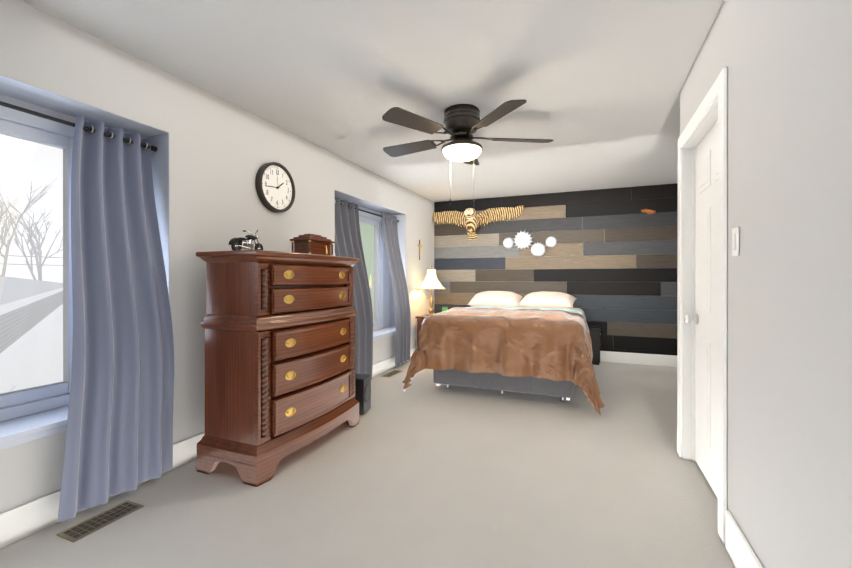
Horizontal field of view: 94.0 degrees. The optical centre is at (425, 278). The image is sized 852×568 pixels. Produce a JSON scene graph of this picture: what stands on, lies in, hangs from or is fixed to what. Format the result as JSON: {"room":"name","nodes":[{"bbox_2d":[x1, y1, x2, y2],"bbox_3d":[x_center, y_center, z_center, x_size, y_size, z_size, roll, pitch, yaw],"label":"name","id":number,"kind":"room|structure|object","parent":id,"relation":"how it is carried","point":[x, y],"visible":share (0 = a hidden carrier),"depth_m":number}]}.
{"room":"bedroom","nodes":[
{"label":"bedroom","id":0,"kind":"room"},
{"bbox_2d":[0,0,433,512],"bbox_3d":[-1.358,-0.044,3.432,0.350,2.440,7.317,0,0,22],"label":"wall","id":1,"kind":"structure","parent":0,"point":[211,155],"depth_m":2.56},
{"bbox_2d":[0,105,74,449],"bbox_3d":[-2.029,-0.042,1.724,0.350,1.580,1.669,0,0,22],"label":"window","id":2,"kind":"structure","parent":1,"relation":"in","point":[31,414],"depth_m":2.04},
{"bbox_2d":[0,101,156,151],"bbox_3d":[-2.006,-0.807,1.714,0.030,0.032,1.661,0,0,22],"label":"rod","id":3,"kind":"object","parent":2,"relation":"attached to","point":[38,114],"visible":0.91,"depth_m":2.01},
{"bbox_2d":[58,116,173,522],"bbox_3d":[-1.706,0.138,2.143,0.296,1.990,0.563,0,0,22],"label":"curtain","id":4,"kind":"object","parent":3,"relation":"hanging from","point":[119,435],"visible":0.98,"depth_m":2.13},
{"bbox_2d":[0,347,416,548],"bbox_3d":[-1.190,1.101,3.357,0.018,0.150,7.005,0,0,22],"label":"baseboard","id":5,"kind":"structure","parent":1,"relation":"attached to","point":[27,519],"depth_m":1.87},
{"bbox_2d":[255,162,294,212],"bbox_3d":[-1.218,-0.742,3.242,0.052,0.400,0.400,0,0,22],"label":"clock","id":6,"kind":"object","parent":1,"relation":"attached to","point":[275,186],"visible":1,"depth_m":3.22},
{"bbox_2d":[340,203,398,221],"bbox_3d":[-0.714,-0.811,4.847,0.030,0.032,1.678,0,0,22],"label":"rod","id":7,"kind":"object","parent":1,"relation":"attached to","point":[368,212],"visible":0.35,"depth_m":4.86},
{"bbox_2d":[335,198,372,379],"bbox_3d":[-0.805,0.135,4.328,0.297,1.990,0.575,0,0,22],"label":"curtain","id":8,"kind":"object","parent":7,"relation":"hanging from","point":[348,242],"visible":0.69,"depth_m":4.36},
{"bbox_2d":[382,213,410,364],"bbox_3d":[-0.393,0.126,5.332,0.288,1.975,0.464,0,0,22],"label":"curtain","id":9,"kind":"object","parent":7,"relation":"hanging from","point":[400,293],"visible":1,"depth_m":5.27},
{"bbox_2d":[359,211,395,340],"bbox_3d":[-0.737,-0.046,4.857,0.350,1.580,1.686,0,0,22],"label":"window","id":10,"kind":"structure","parent":1,"relation":"in","point":[380,331],"depth_m":5.33},
{"bbox_2d":[418,240,421,259],"bbox_3d":[-0.087,-0.437,6.013,0.029,0.300,0.140,0,0,22],"label":"crucifix","id":11,"kind":"object","parent":1,"relation":"attached to","point":[420,245],"visible":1,"depth_m":6.01},
{"bbox_2d":[0,361,734,567],"bbox_3d":[0.764,1.237,2.558,4.940,0.120,7.317,0,0,22],"label":"floor","id":12,"kind":"structure","parent":0,"point":[423,470],"depth_m":2.13},
{"bbox_2d":[56,500,143,541],"bbox_3d":[-1.577,1.176,1.938,0.137,0.005,0.305,0,0,22],"label":"floor vent","id":13,"kind":"object","parent":12,"relation":"in","point":[75,533],"visible":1,"depth_m":1.92},
{"bbox_2d":[196,250,359,486],"bbox_3d":[-0.952,0.507,2.823,0.533,1.341,1.088,0,0,22],"label":"chest","id":14,"kind":"object","parent":12,"relation":"on","point":[279,326],"visible":1,"depth_m":2.41},
{"bbox_2d":[228,230,262,250],"bbox_3d":[-1.183,-0.244,2.632,0.119,0.162,0.315,0,0,14],"label":"motorcycle","id":15,"kind":"object","parent":14,"relation":"on","point":[236,244],"visible":0.92,"depth_m":2.60},
{"bbox_2d":[290,234,334,255],"bbox_3d":[-0.891,-0.256,3.132,0.204,0.181,0.324,0,0,22],"label":"jewelry box","id":16,"kind":"object","parent":14,"relation":"on","point":[313,244],"visible":0.75,"depth_m":3.03},
{"bbox_2d":[355,374,370,414],"bbox_3d":[-0.661,1.018,3.515,0.315,0.315,0.180,0,0,12],"label":"subwoofer","id":17,"kind":"object","parent":12,"relation":"on","point":[363,389],"visible":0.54,"depth_m":3.41},
{"bbox_2d":[380,370,401,377],"bbox_3d":[-0.421,1.172,4.898,0.125,0.005,0.360,0,0,22],"label":"floor vent","id":18,"kind":"object","parent":12,"relation":"in","point":[391,373],"visible":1,"depth_m":4.89},
{"bbox_2d":[415,314,426,346],"bbox_3d":[0.123,0.861,5.857,0.440,0.625,0.412,0,0,22],"label":"nightstand","id":19,"kind":"object","parent":12,"relation":"on","point":[420,318],"visible":0.15,"depth_m":5.75},
{"bbox_2d":[417,266,445,315],"bbox_3d":[0.079,0.177,5.859,0.420,0.740,0.421,0,0,22],"label":"table lamp","id":20,"kind":"object","parent":19,"relation":"on","point":[431,281],"visible":1,"depth_m":5.79},
{"bbox_2d":[442,306,450,311],"bbox_3d":[0.293,0.477,5.771,0.140,0.140,0.070,0,0,42],"label":"alarm clock","id":21,"kind":"object","parent":19,"relation":"on","point":[445,308],"visible":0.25,"depth_m":5.76},
{"bbox_2d":[403,291,603,414],"bbox_3d":[1.010,0.673,4.604,1.868,1.003,2.132,0,0,22],"label":"bed","id":22,"kind":"object","parent":12,"relation":"on","point":[539,343],"visible":1,"depth_m":3.79},
{"bbox_2d":[588,326,600,364],"bbox_3d":[2.150,0.923,5.592,0.570,0.500,0.286,0,0,22],"label":"nightstand","id":23,"kind":"object","parent":12,"relation":"on","point":[594,331],"visible":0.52,"depth_m":5.39},
{"bbox_2d":[21,0,723,201],"bbox_3d":[0.764,-1.323,2.555,4.940,0.120,7.317,0,0,22],"label":"ceiling","id":24,"kind":"structure","parent":0,"point":[596,85],"depth_m":2.41},
{"bbox_2d":[382,99,553,206],"bbox_3d":[0.252,-0.900,3.032,1.337,0.726,1.345,0,0,22],"label":"ceiling fan","id":25,"kind":"object","parent":24,"relation":"hanging from","point":[463,123],"visible":1,"depth_m":2.89},
{"bbox_2d":[445,229,655,323],"bbox_3d":[2.130,-0.047,5.870,4.940,2.440,0.150,0,0,22],"label":"wall","id":26,"kind":"structure","parent":0,"point":[548,256],"depth_m":5.82},
{"bbox_2d":[434,183,677,355],"bbox_3d":[2.192,-0.047,5.757,4.436,2.438,0.014,0,0,22],"label":"planks","id":27,"kind":"object","parent":26,"relation":"attached to","point":[598,286],"visible":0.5,"depth_m":5.68},
{"bbox_2d":[432,206,523,241],"bbox_3d":[0.703,-0.838,6.186,1.668,0.529,0.302,0,0,22],"label":"owl","id":28,"kind":"object","parent":27,"relation":"attached to","point":[470,219],"visible":0.98,"depth_m":6.16},
{"bbox_2d":[503,230,556,256],"bbox_3d":[1.548,-0.521,5.968,0.834,0.456,0.063,0,0,22],"label":"art","id":29,"kind":"object","parent":27,"relation":"attached to","point":[522,239],"visible":0.92,"depth_m":5.97},
{"bbox_2d":[641,209,655,214],"bbox_3d":[3.009,-0.906,5.367,0.207,0.089,0.069,0,0,22],"label":"bird","id":30,"kind":"object","parent":27,"relation":"attached to","point":[650,212],"visible":1,"depth_m":5.35},
{"bbox_2d":[600,351,676,366],"bbox_3d":[2.200,1.098,5.740,4.410,0.150,0.015,0,0,22],"label":"baseboard","id":31,"kind":"structure","parent":26,"relation":"attached to","point":[605,356],"depth_m":5.43},
{"bbox_2d":[680,0,851,567],"bbox_3d":[1.008,-0.041,0.814,0.120,2.440,3.980,0,0,22],"label":"wall","id":32,"kind":"structure","parent":0,"point":[788,63],"depth_m":1.22},
{"bbox_2d":[677,67,727,544],"bbox_3d":[1.568,0.121,2.190,0.138,2.113,0.996,0,0,22],"label":"door frame","id":33,"kind":"structure","parent":32,"relation":"attached to","point":[702,295],"depth_m":1.93},
{"bbox_2d":[732,227,739,256],"bbox_3d":[1.278,-0.152,1.643,0.011,0.118,0.075,0,0,22],"label":"switch plate","id":34,"kind":"object","parent":32,"relation":"attached to","point":[736,241],"visible":0.98,"depth_m":1.62},
{"bbox_2d":[725,510,762,567],"bbox_3d":[1.116,1.094,1.255,0.015,0.170,1.025,0,0,22],"label":"baseboard","id":35,"kind":"structure","parent":32,"relation":"attached to","point":[740,552],"depth_m":1.59},
{"label":"outside","id":36,"kind":"structure","parent":0,"visible":0},
{"bbox_2d":[0,277,62,393],"bbox_3d":[-18.952,1.567,16.348,11.150,4.385,39.500,0,0,-40],"label":"neighboring roof","id":37,"kind":"structure","parent":36,"point":[27,317],"depth_m":10.37},
{"bbox_3d":[-29.902,3.852,23.090,66.810,0.200,100.000,0,0,22],"label":"lawn","id":38,"kind":"structure","parent":36,"visible":0},
{"bbox_2d":[0,178,62,391],"bbox_3d":[-22.886,-1.917,10.245,43.977,11.391,61.613,0,0,22],"label":"trees","id":39,"kind":"object","parent":38,"relation":"on","point":[29,239],"depth_m":30.86},
{"bbox_2d":[360,222,373,320],"bbox_3d":[-2.826,-1.680,15.165,8.242,10.883,9.804,0,0,22],"label":"conifers","id":40,"kind":"object","parent":38,"relation":"on","point":[366,248],"depth_m":10.44}
]}

